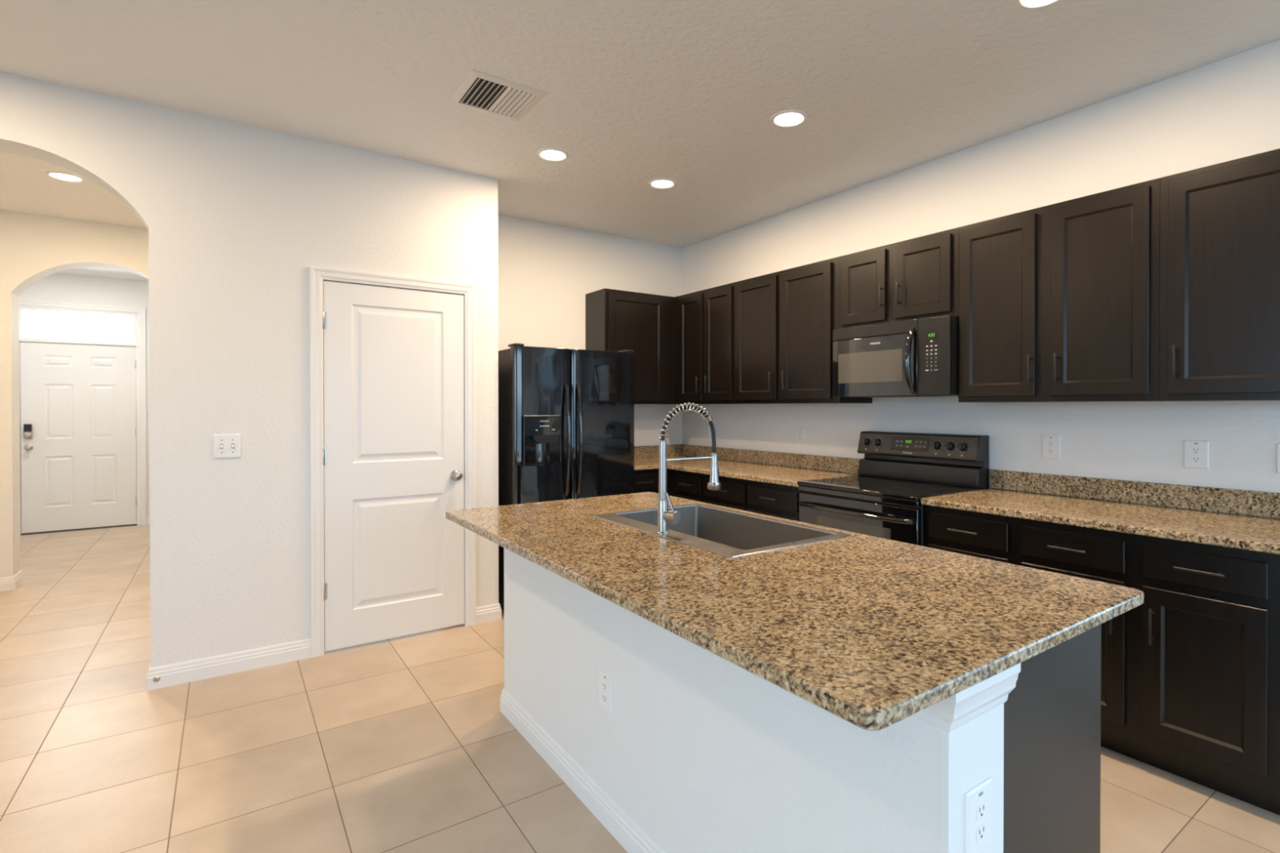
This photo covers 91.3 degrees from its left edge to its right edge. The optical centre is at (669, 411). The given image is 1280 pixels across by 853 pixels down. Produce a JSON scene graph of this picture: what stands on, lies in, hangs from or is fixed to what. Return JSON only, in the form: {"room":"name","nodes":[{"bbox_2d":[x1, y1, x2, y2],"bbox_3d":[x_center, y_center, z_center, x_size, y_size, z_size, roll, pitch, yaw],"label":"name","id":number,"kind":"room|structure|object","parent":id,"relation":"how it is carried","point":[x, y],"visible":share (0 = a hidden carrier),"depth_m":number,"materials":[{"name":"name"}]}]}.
{"room":"kitchen","nodes":[
{"label":"kitchen","id":0,"kind":"room"},
{"bbox_2d":[0,209,148,577],"bbox_3d":[-4.831,-0.078,4.776,2.690,2.804,0.200,0,0,-35],"label":"wall","id":1,"kind":"structure","parent":0,"point":[33,247],"depth_m":4.69,"materials":[{"name":"white paint"}]},
{"bbox_2d":[0,570,22,591],"bbox_3d":[-5.369,1.276,4.394,1.121,0.100,0.214,0,0,-35],"label":"baseboard","id":2,"kind":"structure","parent":1,"relation":"attached to","point":[11,583],"depth_m":4.62,"materials":[{"name":"white paint"}]},
{"bbox_2d":[18,272,150,515],"bbox_3d":[-6.490,-0.092,6.959,2.210,2.804,0.160,0,0,-35],"label":"wall","id":3,"kind":"structure","parent":0,"point":[55,287],"depth_m":6.96,"materials":[{"name":"white paint"}]},
{"bbox_2d":[20,341,137,535],"bbox_3d":[-6.494,0.287,6.905,0.953,2.047,0.167,0,0,-35],"label":"door","id":4,"kind":"structure","parent":3,"relation":"in","point":[78,402],"depth_m":6.87,"materials":[{"name":"white paint"}]},
{"bbox_2d":[18,299,146,533],"bbox_3d":[-6.513,0.101,6.920,0.998,2.420,0.120,0,0,-35],"label":"door frame","id":5,"kind":"structure","parent":3,"relation":"in","point":[21,308],"depth_m":6.91,"materials":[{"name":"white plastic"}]},
{"bbox_2d":[146,515,150,524],"bbox_3d":[-5.827,1.258,7.332,0.467,0.100,0.014,0,0,-35],"label":"baseboard","id":6,"kind":"structure","parent":3,"relation":"attached to","point":[148,517],"depth_m":7.20,"materials":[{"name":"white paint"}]},
{"bbox_2d":[0,71,498,667],"bbox_3d":[-3.442,-0.063,2.446,5.616,2.804,0.200,0,0,-35],"label":"wall","id":7,"kind":"structure","parent":0,"point":[237,217],"depth_m":3.21,"materials":[{"name":"white paint"}]},
{"bbox_2d":[213,434,240,458],"bbox_3d":[-2.241,0.178,3.166,0.116,0.120,0.019,0,0,-35],"label":"light switch","id":8,"kind":"object","parent":7,"relation":"attached to","point":[224,446],"visible":1,"depth_m":3.17,"materials":[{"name":"white plastic"}]},
{"bbox_2d":[146,638,311,690],"bbox_3d":[-2.284,1.284,3.276,0.686,0.100,0.228,0,0,-35],"label":"baseboard","id":9,"kind":"structure","parent":7,"relation":"attached to","point":[181,673],"depth_m":3.17,"materials":[{"name":"white paint"}]},
{"bbox_2d":[153,676,159,682],"bbox_3d":[-2.466,1.289,3.004,0.026,0.026,0.006,0,0,-35],"label":"cap","id":10,"kind":"object","parent":9,"relation":"attached to","point":[156,679],"visible":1,"depth_m":3.00,"materials":[{"name":"grey plastic"}]},
{"bbox_2d":[309,266,475,657],"bbox_3d":[-1.577,0.274,3.637,0.896,2.114,0.020,0,0,-35],"label":"door frame","id":11,"kind":"structure","parent":7,"relation":"attached to","point":[317,274],"depth_m":3.41,"materials":[{"name":"white paint"}]},
{"bbox_2d":[322,280,464,651],"bbox_3d":[-1.575,0.302,3.629,0.776,2.031,0.102,0,0,-35],"label":"door","id":12,"kind":"structure","parent":7,"relation":"in","point":[393,396],"depth_m":3.62,"materials":[{"name":"white paint"}]},
{"bbox_2d":[475,603,501,624],"bbox_3d":[-1.163,1.279,3.974,0.168,0.100,0.069,0,0,-35],"label":"baseboard","id":13,"kind":"structure","parent":7,"relation":"attached to","point":[492,612],"depth_m":3.95,"materials":[{"name":"white paint"}]},
{"bbox_2d":[497,214,682,446],"bbox_3d":[-0.728,-0.081,5.183,2.220,2.804,0.120,0,0,-35],"label":"wall","id":14,"kind":"structure","parent":0,"point":[546,272],"depth_m":5.04,"materials":[{"name":"white paint"}]},
{"bbox_2d":[585,288,677,404],"bbox_3d":[-0.186,-0.508,5.271,0.987,0.900,0.356,0,0,-35],"label":"upper cabinet","id":15,"kind":"object","parent":14,"relation":"attached to","point":[645,324],"visible":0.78,"depth_m":5.07,"materials":[{"name":"brown wood"}]},
{"bbox_2d":[634,444,681,457],"bbox_3d":[-0.281,0.355,5.415,0.982,0.102,0.020,0,0,-35],"label":"backsplash","id":16,"kind":"structure","parent":14,"relation":"attached to","point":[640,451],"depth_m":5.50,"materials":[{"name":"beige stone"}]},
{"bbox_2d":[0,0,1279,280],"bbox_3d":[-2.236,-1.525,2.450,8.000,0.120,13.200,0,0,-35],"label":"ceiling","id":17,"kind":"structure","parent":0,"point":[688,93],"depth_m":2.72,"materials":[{"name":"white paint"}]},
{"bbox_2d":[45,171,84,182],"bbox_3d":[-3.800,-1.470,3.932,0.180,0.008,0.180,0,0,-35],"label":"recessed light","id":18,"kind":"object","parent":17,"relation":"in","point":[56,175],"visible":1,"depth_m":3.92,"materials":[{"name":"white plastic"}]},
{"bbox_2d":[448,69,547,121],"bbox_3d":[-0.808,-1.462,2.927,0.352,0.013,0.352,0,0,-35],"label":"ceiling vent","id":19,"kind":"object","parent":17,"relation":"in","point":[481,91],"visible":1,"depth_m":2.91,"materials":[{"name":"white metal"}]},
{"bbox_2d":[537,148,568,161],"bbox_3d":[-0.671,-1.468,3.589,0.180,0.008,0.180,0,0,-35],"label":"recessed light","id":20,"kind":"object","parent":17,"relation":"in","point":[549,154],"visible":1,"depth_m":3.58,"materials":[{"name":"white plastic"}]},
{"bbox_2d":[648,178,675,188],"bbox_3d":[-0.048,-1.471,4.051,0.180,0.008,0.180,0,0,-35],"label":"recessed light","id":21,"kind":"object","parent":17,"relation":"in","point":[656,183],"visible":1,"depth_m":4.04,"materials":[{"name":"white"}]},
{"bbox_2d":[770,110,807,127],"bbox_3d":[0.598,-1.465,3.141,0.180,0.008,0.180,0,0,-35],"label":"recessed light","id":22,"kind":"object","parent":17,"relation":"in","point":[788,118],"visible":1,"depth_m":3.13,"materials":[{"name":"white plastic"}]},
{"bbox_2d":[1015,0,1059,8],"bbox_3d":[1.308,-1.459,2.182,0.180,0.008,0.180,0,0,-35],"label":"recessed light","id":23,"kind":"object","parent":17,"relation":"in","point":[1027,4],"visible":1,"depth_m":2.24,"materials":[{"name":"white"}]},
{"bbox_2d":[0,524,1279,852],"bbox_3d":[-2.236,1.399,2.469,8.000,0.120,13.200,0,0,-35],"label":"floor","id":24,"kind":"structure","parent":0,"point":[405,744],"depth_m":2.42,"materials":[{"name":"beige tile"}]},
{"bbox_2d":[497,342,634,608],"bbox_3d":[-0.812,0.444,4.509,0.908,1.763,0.828,0,0,-35],"label":"refrigerator","id":25,"kind":"object","parent":24,"relation":"on","point":[566,416],"visible":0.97,"depth_m":4.17,"materials":[{"name":"black metal"}]},
{"bbox_2d":[634,468,668,493],"bbox_3d":[-0.094,0.880,5.154,0.982,0.883,0.668,0,0,-35],"label":"base cabinet","id":26,"kind":"object","parent":24,"relation":"on","point":[645,480],"visible":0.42,"depth_m":4.74,"materials":[{"name":"brown wood"}]},
{"bbox_2d":[634,444,860,487],"bbox_3d":[0.303,0.375,4.592,0.982,0.132,2.041,0,0,-35],"label":"countertop","id":27,"kind":"structure","parent":26,"relation":"on","point":[785,468],"depth_m":4.57,"materials":[{"name":"beige stone"}]},
{"bbox_2d":[668,469,704,502],"bbox_3d":[0.346,0.882,4.799,0.675,0.883,0.442,0,0,-35],"label":"base cabinet","id":28,"kind":"object","parent":24,"relation":"on","point":[682,484],"visible":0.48,"depth_m":4.60,"materials":[{"name":"brown wood"}]},
{"bbox_2d":[703,474,802,521],"bbox_3d":[0.747,0.886,4.235,0.675,0.883,0.940,0,0,-35],"label":"base cabinet","id":29,"kind":"object","parent":24,"relation":"on","point":[778,500],"visible":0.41,"depth_m":4.00,"materials":[{"name":"brown wood"}]},
{"bbox_2d":[797,431,989,546],"bbox_3d":[1.222,0.732,3.514,0.718,1.200,0.776,0,0,-35],"label":"electric range","id":30,"kind":"object","parent":24,"relation":"on","point":[897,470],"visible":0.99,"depth_m":3.45,"materials":[{"name":"black metal"}]},
{"bbox_2d":[797,475,980,501],"bbox_3d":[1.204,0.422,3.499,0.588,0.024,0.776,0,0,-35],"label":"cooktop","id":31,"kind":"object","parent":30,"relation":"in","point":[879,487],"depth_m":3.42,"materials":[{"name":"grey glass"}]},
{"bbox_2d":[924,505,1016,564],"bbox_3d":[1.598,0.893,3.035,0.675,0.883,0.431,0,0,-35],"label":"drawer","id":32,"kind":"object","parent":24,"relation":"on","point":[975,534],"visible":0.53,"depth_m":2.84,"materials":[{"name":"brown wood"}]},
{"bbox_2d":[1003,624,1101,852],"bbox_3d":[0.267,0.899,2.211,0.607,0.883,2.032,0,0,-35],"label":"panel","id":33,"kind":"object","parent":24,"relation":"on","point":[1051,773],"visible":0.02,"depth_m":1.38,"materials":[{"name":"brown wood"}]},
{"bbox_2d":[445,492,1144,730],"bbox_3d":[0.095,0.442,2.077,1.051,0.030,2.158,0,0,-35],"label":"countertop","id":34,"kind":"structure","parent":33,"relation":"on","point":[873,633],"depth_m":1.42,"materials":[{"name":"beige stone"}]},
{"bbox_2d":[656,402,720,533],"bbox_3d":[0.083,0.196,2.213,0.278,0.452,0.095,0,0,-35],"label":"kitchen faucet","id":35,"kind":"object","parent":34,"relation":"on","point":[664,516],"visible":1,"depth_m":2.16,"materials":[{"name":"silver metal"}]},
{"bbox_2d":[591,503,850,557],"bbox_3d":[0.152,0.527,2.329,0.544,0.212,0.860,0,0,-35],"label":"sink","id":36,"kind":"object","parent":34,"relation":"in","point":[728,533],"visible":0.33,"depth_m":2.49,"materials":[{"name":"silver metal"}]},
{"bbox_2d":[617,505,834,550],"bbox_3d":[0.176,0.529,2.353,0.427,0.208,0.790,0,0,-35],"label":"basin","id":37,"kind":"object","parent":36,"relation":"in","point":[735,530],"depth_m":2.58,"materials":[{"name":"silver metal"}]},
{"bbox_2d":[1016,517,1279,815],"bbox_3d":[1.975,0.897,2.505,0.675,0.883,0.869,0,0,-35],"label":"base cabinet","id":38,"kind":"object","parent":24,"relation":"on","point":[1190,673],"visible":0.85,"depth_m":2.21,"materials":[{"name":"brown wood"}]},
{"bbox_2d":[920,469,1279,554],"bbox_3d":[1.862,0.387,2.674,0.660,0.132,1.322,0,0,-35],"label":"countertop","id":39,"kind":"structure","parent":38,"relation":"on","point":[1236,518],"depth_m":2.64,"materials":[{"name":"beige stone"}]},
{"bbox_2d":[503,547,941,852],"bbox_3d":[-0.060,0.900,1.984,0.182,0.883,2.084,0,0,-35],"label":"wall","id":40,"kind":"structure","parent":0,"point":[705,753],"depth_m":1.62,"materials":[{"name":"white paint"}]},
{"bbox_2d":[500,688,666,852],"bbox_3d":[-0.069,1.292,1.989,0.199,0.100,2.097,0,0,-35],"label":"baseboard","id":41,"kind":"structure","parent":40,"relation":"attached to","point":[620,825],"depth_m":2.15,"materials":[{"name":"white paint"}]},
{"bbox_2d":[599,667,613,715],"bbox_3d":[-0.208,0.909,2.028,0.009,0.120,0.085,0,0,-35],"label":"wall outlet","id":42,"kind":"object","parent":40,"relation":"attached to","point":[606,680],"visible":1,"depth_m":2.02,"materials":[{"name":"white plastic"}]},
{"bbox_2d":[601,693,607,703],"bbox_3d":[-0.211,0.932,2.027,0.002,0.025,0.033,0,0,-35],"label":"receptacle","id":43,"kind":"object","parent":42,"relation":"attached to","point":[604,696],"depth_m":2.03,"materials":[{"name":"grey plastic"}]},
{"bbox_2d":[601,681,607,691],"bbox_3d":[-0.211,0.893,2.027,0.002,0.025,0.033,0,0,-35],"label":"receptacle","id":44,"kind":"object","parent":42,"relation":"attached to","point":[604,684],"depth_m":2.03,"materials":[{"name":"grey plastic"}]},
{"bbox_2d":[911,662,1020,732],"bbox_3d":[0.517,0.505,1.144,0.216,0.084,0.138,0,0,-35],"label":"trim","id":45,"kind":"structure","parent":40,"relation":"attached to","point":[957,710],"depth_m":1.08,"materials":[{"name":"white paint"}]},
{"bbox_2d":[940,702,1004,852],"bbox_3d":[0.548,0.905,1.129,0.186,0.883,0.014,0,0,-35],"label":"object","id":46,"kind":"object","parent":40,"relation":"attached to","point":[972,753],"depth_m":1.11,"materials":[{"name":"white paint"}]},
{"bbox_2d":[964,776,991,852],"bbox_3d":[0.554,0.730,1.118,0.085,0.120,0.009,0,0,-35],"label":"wall outlet","id":47,"kind":"object","parent":46,"relation":"attached to","point":[977,800],"visible":1,"depth_m":1.11,"materials":[{"name":"white plastic"}]},
{"bbox_2d":[975,823,986,842],"bbox_3d":[0.555,0.753,1.116,0.033,0.025,0.002,0,0,-35],"label":"receptacle","id":48,"kind":"object","parent":47,"relation":"attached to","point":[980,828],"depth_m":1.11,"materials":[{"name":"grey plastic"}]},
{"bbox_2d":[975,801,986,820],"bbox_3d":[0.555,0.714,1.116,0.033,0.025,0.002,0,0,-35],"label":"receptacle","id":49,"kind":"object","parent":47,"relation":"attached to","point":[980,806],"depth_m":1.11,"materials":[{"name":"grey plastic"}]},
{"bbox_2d":[682,40,1279,493],"bbox_3d":[2.388,-0.064,2.607,0.120,2.804,7.689,0,0,-35],"label":"wall","id":50,"kind":"structure","parent":0,"point":[1226,109],"depth_m":3.17,"materials":[{"name":"white paint"}]},
{"bbox_2d":[677,282,734,404],"bbox_3d":[0.378,-0.506,5.006,0.373,0.900,0.726,0,0,-35],"label":"upper cabinet","id":51,"kind":"object","parent":50,"relation":"attached to","point":[705,317],"visible":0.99,"depth_m":4.87,"materials":[{"name":"brown wood"}]},
{"bbox_2d":[703,424,710,438],"bbox_3d":[0.320,0.175,5.411,0.009,0.120,0.085,0,0,-35],"label":"wall outlet","id":52,"kind":"object","parent":50,"relation":"attached to","point":[706,427],"visible":0.99,"depth_m":5.41,"materials":[{"name":"white plastic"}]},
{"bbox_2d":[681,444,860,474],"bbox_3d":[0.702,0.358,4.861,0.020,0.102,2.020,0,0,-35],"label":"backsplash","id":53,"kind":"structure","parent":50,"relation":"attached to","point":[833,464],"depth_m":4.67,"materials":[{"name":"beige stone"}]},
{"bbox_2d":[795,426,805,444],"bbox_3d":[0.947,0.176,4.527,0.009,0.120,0.085,0,0,-35],"label":"wall outlet","id":54,"kind":"object","parent":50,"relation":"attached to","point":[800,431],"visible":1,"depth_m":4.52,"materials":[{"name":"white plastic"}]},
{"bbox_2d":[734,256,871,404],"bbox_3d":[0.870,-0.502,4.313,0.373,0.900,0.972,0,0,-35],"label":"upper cabinet","id":55,"kind":"object","parent":50,"relation":"attached to","point":[785,321],"visible":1,"depth_m":4.18,"materials":[{"name":"brown wood"}]},
{"bbox_2d":[840,226,959,328],"bbox_3d":[1.372,-0.720,3.604,0.373,0.456,0.762,0,0,-35],"label":"upper cabinet","id":56,"kind":"object","parent":50,"relation":"attached to","point":[917,277],"visible":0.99,"depth_m":3.46,"materials":[{"name":"brown wood"}]},
{"bbox_2d":[832,315,958,397],"bbox_3d":[1.332,-0.285,3.578,0.470,0.410,0.753,0,0,-35],"label":"microwave","id":57,"kind":"object","parent":56,"relation":"attached to","point":[914,357],"visible":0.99,"depth_m":3.41,"materials":[{"name":"black metal"}]},
{"bbox_2d":[1042,435,1060,459],"bbox_3d":[1.923,0.181,3.152,0.009,0.120,0.085,0,0,-35],"label":"wall outlet","id":58,"kind":"object","parent":50,"relation":"attached to","point":[1051,443],"visible":1,"depth_m":3.15,"materials":[{"name":"white plastic"}]},
{"bbox_2d":[1047,448,1054,453],"bbox_3d":[1.920,0.204,3.151,0.002,0.025,0.033,0,0,-35],"label":"receptacle","id":59,"kind":"object","parent":58,"relation":"attached to","point":[1049,451],"depth_m":3.15,"materials":[{"name":"grey plastic"}]},
{"bbox_2d":[1047,440,1054,446],"bbox_3d":[1.920,0.165,3.151,0.002,0.025,0.033,0,0,-35],"label":"receptacle","id":60,"kind":"object","parent":58,"relation":"attached to","point":[1050,443],"depth_m":3.15,"materials":[{"name":"grey plastic"}]},
{"bbox_2d":[958,177,1176,402],"bbox_3d":[1.839,-0.493,2.948,0.373,0.900,0.849,0,0,-35],"label":"upper cabinet","id":61,"kind":"object","parent":50,"relation":"attached to","point":[1060,302],"visible":0.99,"depth_m":2.80,"materials":[{"name":"brown wood"}]},
{"bbox_2d":[989,469,1279,519],"bbox_3d":[2.123,0.371,2.859,0.020,0.102,1.322,0,0,-35],"label":"backsplash","id":62,"kind":"structure","parent":50,"relation":"attached to","point":[1226,500],"depth_m":2.81,"materials":[{"name":"beige stone"}]},
{"bbox_2d":[1183,440,1208,469],"bbox_3d":[2.257,0.186,2.681,0.009,0.120,0.085,0,0,-35],"label":"wall outlet","id":63,"kind":"object","parent":50,"relation":"attached to","point":[1196,453],"visible":1,"depth_m":2.68,"materials":[{"name":"white plastic"}]},
{"bbox_2d":[1191,456,1200,462],"bbox_3d":[2.255,0.209,2.679,0.002,0.025,0.033,0,0,-35],"label":"receptacle","id":64,"kind":"object","parent":63,"relation":"attached to","point":[1193,459],"depth_m":2.68,"materials":[{"name":"grey plastic"}]},
{"bbox_2d":[1191,447,1200,453],"bbox_3d":[2.255,0.170,2.679,0.002,0.025,0.033,0,0,-35],"label":"receptacle","id":65,"kind":"object","parent":63,"relation":"attached to","point":[1193,450],"depth_m":2.68,"materials":[{"name":"grey plastic"}]},
{"bbox_2d":[1159,148,1279,401],"bbox_3d":[2.217,-0.490,2.415,0.373,0.900,0.456,0,0,-35],"label":"upper cabinet","id":66,"kind":"object","parent":50,"relation":"attached to","point":[1220,334],"visible":1,"depth_m":2.36,"materials":[{"name":"brown wood"}]},
{"bbox_2d":[1275,443,1279,473],"bbox_3d":[2.427,0.188,2.442,0.009,0.120,0.085,0,0,-35],"label":"wall outlet","id":67,"kind":"object","parent":50,"relation":"attached to","point":[1277,450],"visible":1,"depth_m":2.47,"materials":[{"name":"white plastic"}]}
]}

